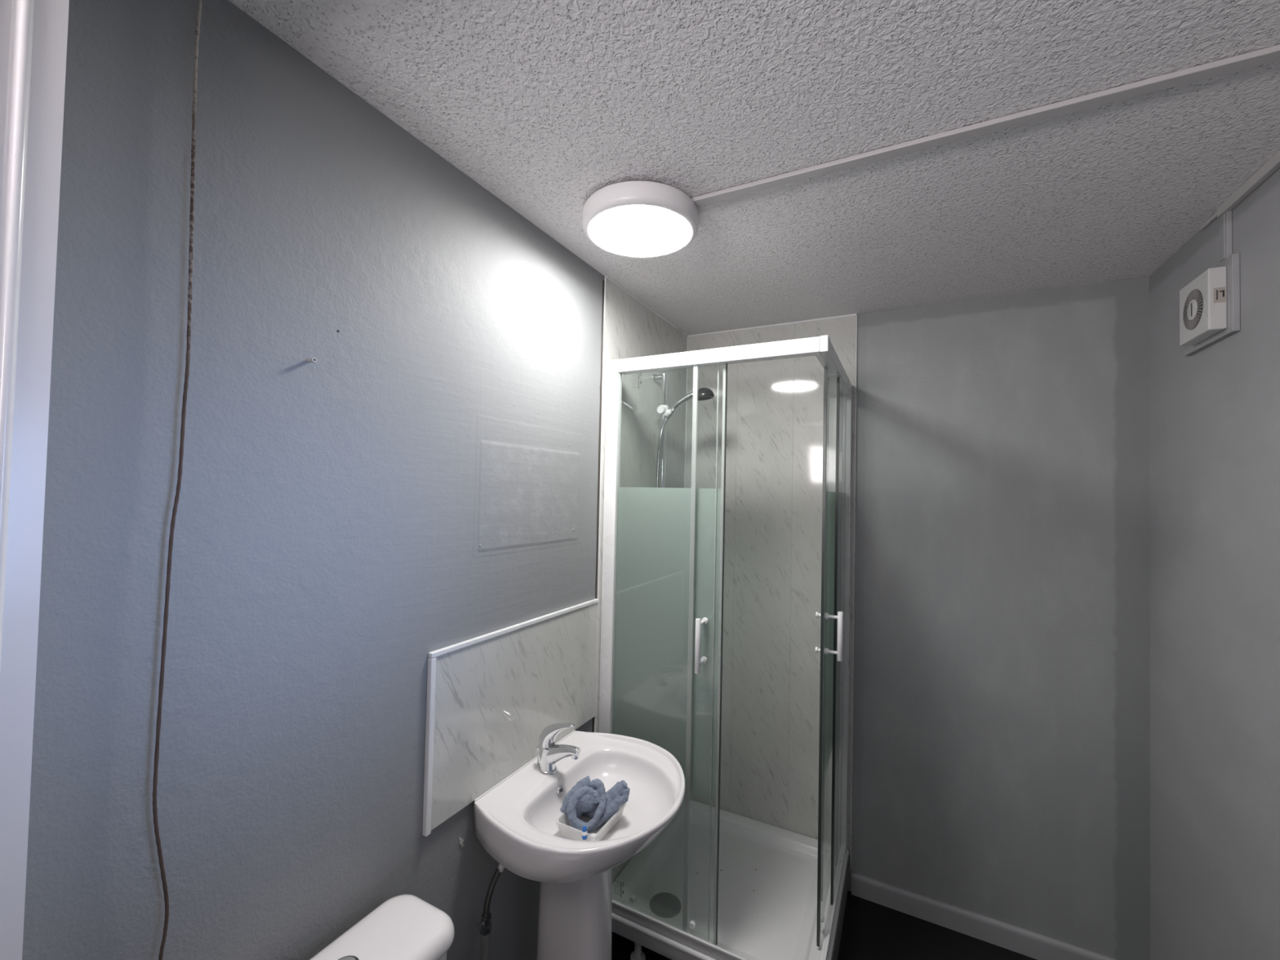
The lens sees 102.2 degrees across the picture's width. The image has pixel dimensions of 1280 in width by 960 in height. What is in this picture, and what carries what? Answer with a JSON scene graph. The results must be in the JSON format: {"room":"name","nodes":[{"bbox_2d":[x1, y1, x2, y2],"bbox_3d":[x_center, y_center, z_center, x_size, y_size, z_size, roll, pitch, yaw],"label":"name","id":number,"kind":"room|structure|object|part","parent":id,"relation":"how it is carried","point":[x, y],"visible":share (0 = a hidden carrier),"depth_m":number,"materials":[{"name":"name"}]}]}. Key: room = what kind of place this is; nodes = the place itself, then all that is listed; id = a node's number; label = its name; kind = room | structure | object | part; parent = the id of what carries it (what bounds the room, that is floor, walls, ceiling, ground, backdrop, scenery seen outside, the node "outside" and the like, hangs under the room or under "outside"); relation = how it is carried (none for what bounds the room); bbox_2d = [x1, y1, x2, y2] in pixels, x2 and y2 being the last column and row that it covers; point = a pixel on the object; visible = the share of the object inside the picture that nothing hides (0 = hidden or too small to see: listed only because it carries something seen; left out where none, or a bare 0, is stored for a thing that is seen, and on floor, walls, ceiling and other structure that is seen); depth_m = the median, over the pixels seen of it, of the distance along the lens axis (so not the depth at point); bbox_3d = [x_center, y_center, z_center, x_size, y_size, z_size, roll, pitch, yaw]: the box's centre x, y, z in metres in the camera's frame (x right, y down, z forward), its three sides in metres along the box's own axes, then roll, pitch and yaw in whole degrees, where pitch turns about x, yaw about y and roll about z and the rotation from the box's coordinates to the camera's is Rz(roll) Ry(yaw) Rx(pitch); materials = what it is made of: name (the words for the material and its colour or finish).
{"room":"bathroom","nodes":[
{"label":"bathroom","id":0,"kind":"room"},
{"bbox_2d":[22,0,687,959],"bbox_3d":[-0.651,0.432,0.966,0.130,2.380,3.500,1,-2,27],"label":"wall","id":1,"kind":"structure","parent":0,"point":[406,492],"depth_m":0.89,"materials":[{"name":"grey paint"}]},
{"bbox_2d":[306,357,316,362],"bbox_3d":[-0.593,-0.215,0.930,0.021,0.009,0.009,1,-2,27],"label":"plug","id":2,"kind":"object","parent":1,"relation":"attached to","point":[313,359],"visible":1,"depth_m":0.93,"materials":[{"name":"white plastic"}]},
{"bbox_2d":[422,598,598,836],"bbox_3d":[-0.317,0.607,1.480,0.013,0.408,0.712,1,-2,27],"label":"backsplash","id":3,"kind":"structure","parent":1,"relation":"attached to","point":[491,696],"depth_m":1.37,"materials":[{"name":"grey stone"}]},
{"bbox_3d":[-0.477,0.602,1.169,0.013,0.396,0.014,1,-2,27],"label":"trim","id":4,"kind":"part","parent":3,"relation":"part of","materials":[{"name":"white plastic"}]},
{"bbox_3d":[-0.313,0.409,1.484,0.013,0.012,0.711,1,-2,27],"label":"trim","id":5,"kind":"part","parent":3,"relation":"part of","materials":[{"name":"white plastic"}]},
{"bbox_2d":[591,277,606,732],"bbox_3d":[-0.146,0.383,1.804,0.006,2.200,0.002,1,-2,27],"label":"trim","id":6,"kind":"structure","parent":1,"relation":"attached to","point":[605,280],"depth_m":1.81,"materials":[{"name":"white plastic"}]},
{"bbox_3d":[-0.087,0.395,1.922,0.007,2.224,0.263,1,-2,27],"label":"wall panel","id":7,"kind":"part","parent":1,"relation":"part of","materials":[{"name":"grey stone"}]},
{"bbox_2d":[604,275,688,337],"bbox_3d":[0.053,-0.710,2.172,0.014,0.008,0.760,1,-2,27],"label":"trim","id":8,"kind":"structure","parent":1,"relation":"attached to","point":[607,277],"depth_m":2.08,"materials":[{"name":"white plastic"}]},
{"bbox_3d":[0.031,0.403,2.150,0.007,2.224,0.250,1,-2,27],"label":"wall panel","id":9,"kind":"part","parent":1,"relation":"part of","materials":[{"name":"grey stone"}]},
{"bbox_2d":[652,373,671,487],"bbox_3d":[0.082,0.085,2.143,0.085,1.063,0.054,1,-2,27],"label":"shower rail","id":10,"kind":"object","parent":1,"relation":"attached to","point":[663,410],"visible":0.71,"depth_m":2.14,"materials":[{"name":"silver metal"}]},
{"bbox_2d":[655,416,669,487],"bbox_3d":[0.073,0.205,2.115,0.085,0.942,0.047,1,-1,-8],"label":"shower hose","id":11,"kind":"object","parent":10,"relation":"hanging from","point":[667,418],"visible":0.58,"depth_m":2.11,"materials":[{"name":"silver metal"}]},
{"bbox_3d":[0.091,0.085,2.147,0.021,1.062,0.021,1,-2,27],"label":"rail","id":12,"kind":"part","parent":10,"relation":"part of","materials":[{"name":"silver metal"}]},
{"bbox_2d":[666,387,714,417],"bbox_3d":[0.205,-0.314,2.106,0.202,0.117,0.076,1,-2,27],"label":"handset","id":13,"kind":"object","parent":10,"relation":"attached to","point":[702,393],"visible":1,"depth_m":2.09,"materials":[{"name":"silver metal"}]},
{"bbox_3d":[0.182,-0.312,2.118,0.151,0.115,0.027,1,-2,27],"label":"handle","id":14,"kind":"part","parent":13,"relation":"part of","materials":[{"name":"silver metal"}]},
{"bbox_3d":[0.258,-0.330,2.079,0.060,0.009,0.060,1,-2,27],"label":"spray plate","id":15,"kind":"part","parent":13,"relation":"part of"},
{"bbox_3d":[0.146,0.411,2.372,0.007,2.224,0.251,1,-2,27],"label":"wall panel","id":16,"kind":"part","parent":1,"relation":"part of","materials":[{"name":"grey stone"}]},
{"bbox_2d":[684,337,688,488],"bbox_3d":[0.207,0.406,2.486,0.014,2.202,0.014,1,-2,27],"label":"trim","id":17,"kind":"structure","parent":1,"relation":"attached to","point":[687,337],"depth_m":2.49,"materials":[{"name":"white plastic"}]},
{"bbox_2d":[228,0,1279,335],"bbox_3d":[0.221,-0.799,0.569,2.085,0.100,3.720,1,-2,27],"label":"ceiling","id":18,"kind":"structure","parent":0,"point":[546,105],"depth_m":1.06,"materials":[{"name":"white paint"}]},
{"bbox_2d":[152,0,201,959],"bbox_3d":[-0.674,0.026,0.751,0.005,1.580,0.025,1,-2,27],"label":"pull cord","id":19,"kind":"object","parent":18,"relation":"hanging from","point":[199,2],"visible":1,"depth_m":0.75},
{"bbox_2d":[582,179,698,257],"bbox_3d":[0.001,-0.698,1.407,0.315,0.071,0.315,1,-2,27],"label":"ceiling light","id":20,"kind":"object","parent":18,"relation":"attached to","point":[637,218],"visible":1,"depth_m":1.33,"materials":[{"name":"white plastic"}]},
{"bbox_2d":[589,204,690,257],"bbox_3d":[0.001,-0.671,1.407,0.276,0.016,0.276,1,-2,27],"label":"diffuser","id":21,"kind":"object","parent":20,"relation":"attached to","point":[623,230],"depth_m":1.37,"materials":[{"name":"white plastic"}]},
{"bbox_2d":[691,44,1279,206],"bbox_3d":[0.683,-0.721,1.068,1.223,0.011,0.030,1,-2,27],"label":"cable trunking","id":22,"kind":"object","parent":18,"relation":"attached to","point":[1272,54],"visible":1,"depth_m":1.02,"materials":[{"name":"white plastic"}]},
{"bbox_2d":[611,890,1036,959],"bbox_3d":[0.168,1.679,0.509,2.085,0.100,3.720,1,-2,27],"label":"floor","id":23,"kind":"structure","parent":0,"point":[871,931],"depth_m":1.87,"materials":[{"name":"black plastic"}]},
{"bbox_2d":[309,894,454,959],"bbox_3d":[-0.307,1.227,0.761,0.642,0.796,0.372,1,-2,27],"label":"toilet","id":24,"kind":"object","parent":23,"relation":"on","point":[403,926],"visible":1,"depth_m":0.95,"materials":[{"name":"white ceramic"}]},
{"bbox_2d":[473,722,685,959],"bbox_3d":[-0.118,1.158,1.369,0.456,0.971,0.555,1,-2,27],"label":"washbasin","id":25,"kind":"object","parent":23,"relation":"on","point":[515,819],"visible":0.85,"depth_m":1.34,"materials":[{"name":"white ceramic"}]},
{"bbox_2d":[475,863,504,959],"bbox_3d":[-0.368,1.278,1.271,0.089,0.715,0.031,3,-2,-43],"label":"supply hose","id":26,"kind":"object","parent":25,"relation":"attached to","point":[484,926],"visible":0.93,"depth_m":1.26,"materials":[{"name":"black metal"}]},
{"bbox_2d":[536,722,581,775],"bbox_3d":[-0.230,0.745,1.441,0.141,0.146,0.053,1,-2,27],"label":"tap","id":27,"kind":"object","parent":25,"relation":"on","point":[550,753],"depth_m":1.43,"materials":[{"name":"silver metal"}]},
{"bbox_3d":[-0.112,0.868,1.376,0.456,0.121,0.555,1,-2,27],"label":"bowl","id":28,"kind":"part","parent":25,"relation":"part of","materials":[{"name":"white ceramic"}]},
{"bbox_2d":[582,826,586,840],"bbox_3d":[-0.134,0.861,1.243,0.014,0.048,0.014,1,-2,27],"label":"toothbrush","id":29,"kind":"object","parent":25,"relation":"in","point":[584,828],"visible":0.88,"depth_m":1.24,"materials":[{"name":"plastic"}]},
{"bbox_2d":[555,802,626,840],"bbox_3d":[-0.125,0.880,1.344,0.123,0.036,0.168,1,-2,27],"label":"plastic tub","id":30,"kind":"object","parent":25,"relation":"in","point":[566,830],"visible":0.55,"depth_m":1.30,"materials":[{"name":"white plastic"}]},
{"bbox_2d":[589,833,598,840],"bbox_3d":[-0.114,0.876,1.263,0.025,0.018,0.023,1,-2,27],"label":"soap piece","id":31,"kind":"object","parent":30,"relation":"in","point":[596,838],"visible":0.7,"depth_m":1.25,"materials":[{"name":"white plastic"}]},
{"bbox_2d":[560,775,630,831],"bbox_3d":[-0.125,0.849,1.351,0.162,0.123,0.139,0,-2,31],"label":"cloth","id":32,"kind":"object","parent":30,"relation":"in","point":[588,798],"visible":0.95,"depth_m":1.33,"materials":[{"name":"blue fabric"}]},
{"bbox_2d":[611,797,848,959],"bbox_3d":[0.345,1.579,1.945,0.754,0.177,0.754,1,-2,27],"label":"shower tray","id":33,"kind":"object","parent":23,"relation":"on","point":[767,873],"visible":0.76,"depth_m":1.91,"materials":[{"name":"white plastic"}]},
{"bbox_2d":[598,334,852,959],"bbox_3d":[0.366,0.539,1.949,0.773,1.903,0.793,1,-2,27],"label":"shower enclosure","id":34,"kind":"object","parent":33,"relation":"on","point":[660,607],"visible":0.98,"depth_m":1.74,"materials":[{"name":"clear glass"}]},
{"bbox_3d":[-0.111,0.526,1.818,0.046,1.903,0.034,1,-2,27],"label":"wall post","id":35,"kind":"part","parent":34,"relation":"part of","materials":[{"name":"white metal"}]},
{"bbox_3d":[0.197,1.459,1.616,0.700,0.040,0.018,1,-2,27],"label":"rail","id":36,"kind":"part","parent":34,"relation":"part of","materials":[{"name":"white metal"}]},
{"bbox_3d":[0.198,0.519,1.643,0.021,0.168,0.094,1,-2,27],"label":"handle","id":37,"kind":"part","parent":34,"relation":"part of","materials":[{"name":"white metal"}]},
{"bbox_3d":[0.233,-0.398,1.677,0.678,0.046,0.042,1,-2,27],"label":"rail","id":38,"kind":"part","parent":34,"relation":"part of","materials":[{"name":"white metal"}]},
{"bbox_3d":[0.698,0.551,1.877,0.006,1.834,0.485,1,-2,27],"label":"sliding door","id":39,"kind":"part","parent":34,"relation":"part of","materials":[{"name":"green glass"}]},
{"bbox_3d":[0.617,0.505,1.684,0.084,0.157,0.021,1,-2,27],"label":"handle","id":40,"kind":"part","parent":34,"relation":"part of","materials":[{"name":"white metal"}]},
{"bbox_3d":[0.661,1.473,1.770,0.018,0.040,0.701,1,-2,27],"label":"rail","id":41,"kind":"part","parent":34,"relation":"part of","materials":[{"name":"white metal"}]},
{"bbox_3d":[0.698,-0.385,1.836,0.042,0.046,0.668,1,-2,27],"label":"rail","id":42,"kind":"part","parent":34,"relation":"part of","materials":[{"name":"white metal"}]},
{"bbox_3d":[0.760,0.550,1.952,0.006,1.838,0.350,1,-2,27],"label":"fixed pane","id":43,"kind":"part","parent":34,"relation":"part of","materials":[{"name":"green glass"}]},
{"bbox_3d":[0.844,0.554,2.125,0.034,1.903,0.040,1,-2,27],"label":"wall post","id":44,"kind":"part","parent":34,"relation":"part of","materials":[{"name":"white metal"}]},
{"bbox_2d":[684,276,1151,959],"bbox_3d":[1.006,0.496,2.128,2.005,2.380,0.110,1,-2,27],"label":"wall","id":45,"kind":"structure","parent":0,"point":[1001,741],"depth_m":1.96,"materials":[{"name":"grey paint"}]},
{"bbox_3d":[0.322,0.416,2.428,0.251,2.224,0.007,1,-2,27],"label":"wall panel","id":46,"kind":"part","parent":45,"relation":"part of","materials":[{"name":"grey stone"}]},
{"bbox_3d":[0.547,0.418,2.311,0.255,2.224,0.007,1,-2,27],"label":"wall panel","id":47,"kind":"part","parent":45,"relation":"part of","materials":[{"name":"grey stone"}]},
{"bbox_2d":[688,313,857,337],"bbox_3d":[0.567,-0.695,2.339,0.771,0.009,0.014,1,-2,27],"label":"trim","id":48,"kind":"structure","parent":45,"relation":"attached to","point":[853,314],"depth_m":2.31,"materials":[{"name":"white plastic"}]},
{"bbox_3d":[0.772,0.420,2.195,0.252,2.224,0.007,1,-2,27],"label":"wall panel","id":49,"kind":"part","parent":45,"relation":"part of","materials":[{"name":"grey stone"}]},
{"bbox_2d":[849,315,857,867],"bbox_3d":[0.885,0.448,2.136,0.004,2.271,0.012,1,-2,27],"label":"trim","id":50,"kind":"structure","parent":45,"relation":"attached to","point":[856,316],"depth_m":2.13,"materials":[{"name":"white plastic"}]},
{"bbox_2d":[851,871,1115,959],"bbox_3d":[1.266,1.646,1.893,0.910,0.080,0.016,1,-2,27],"label":"baseboard","id":51,"kind":"structure","parent":45,"relation":"attached to","point":[1020,940],"depth_m":1.91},
{"bbox_2d":[1149,167,1279,959],"bbox_3d":[0.965,0.447,0.129,0.160,2.380,3.500,1,-2,27],"label":"wall","id":52,"kind":"structure","parent":0,"point":[1215,410],"depth_m":1.35,"materials":[{"name":"grey paint"}]},
{"bbox_2d":[1179,253,1239,355],"bbox_3d":[1.506,-0.458,1.389,0.051,0.192,0.253,1,-2,27],"label":"fan","id":53,"kind":"object","parent":52,"relation":"attached to","point":[1210,304],"visible":1,"depth_m":1.31,"materials":[{"name":"white plastic"}]},
{"bbox_2d":[1182,288,1203,329],"bbox_3d":[1.474,-0.454,1.377,0.003,0.104,0.104,1,-2,27],"label":"grille","id":54,"kind":"object","parent":53,"relation":"attached to","point":[1193,299],"depth_m":1.37,"materials":[{"name":"white plastic"}]},
{"bbox_2d":[1200,150,1279,263],"bbox_3d":[1.275,-0.644,0.901,0.016,0.148,1.188,1,-2,27],"label":"cable trunking","id":55,"kind":"object","parent":52,"relation":"attached to","point":[1224,211],"visible":0.93,"depth_m":1.28,"materials":[{"name":"grey plastic"}]},
{"bbox_3d":[1.486,-0.619,1.317,0.003,0.117,0.021,1,-2,27],"label":"drop lid","id":56,"kind":"part","parent":55,"relation":"part of","materials":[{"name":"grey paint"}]},
{"bbox_3d":[-0.048,0.426,0.178,1.685,2.380,0.120,1,-2,27],"label":"wall","id":57,"kind":"structure","parent":0,"visible":0},
{"bbox_2d":[0,0,69,959],"bbox_3d":[-0.109,0.465,0.208,1.550,2.300,0.120,1,-2,27],"label":"door","id":58,"kind":"structure","parent":57,"relation":"in","point":[33,33],"depth_m":0.57,"materials":[{"name":"white paint"}]}
]}

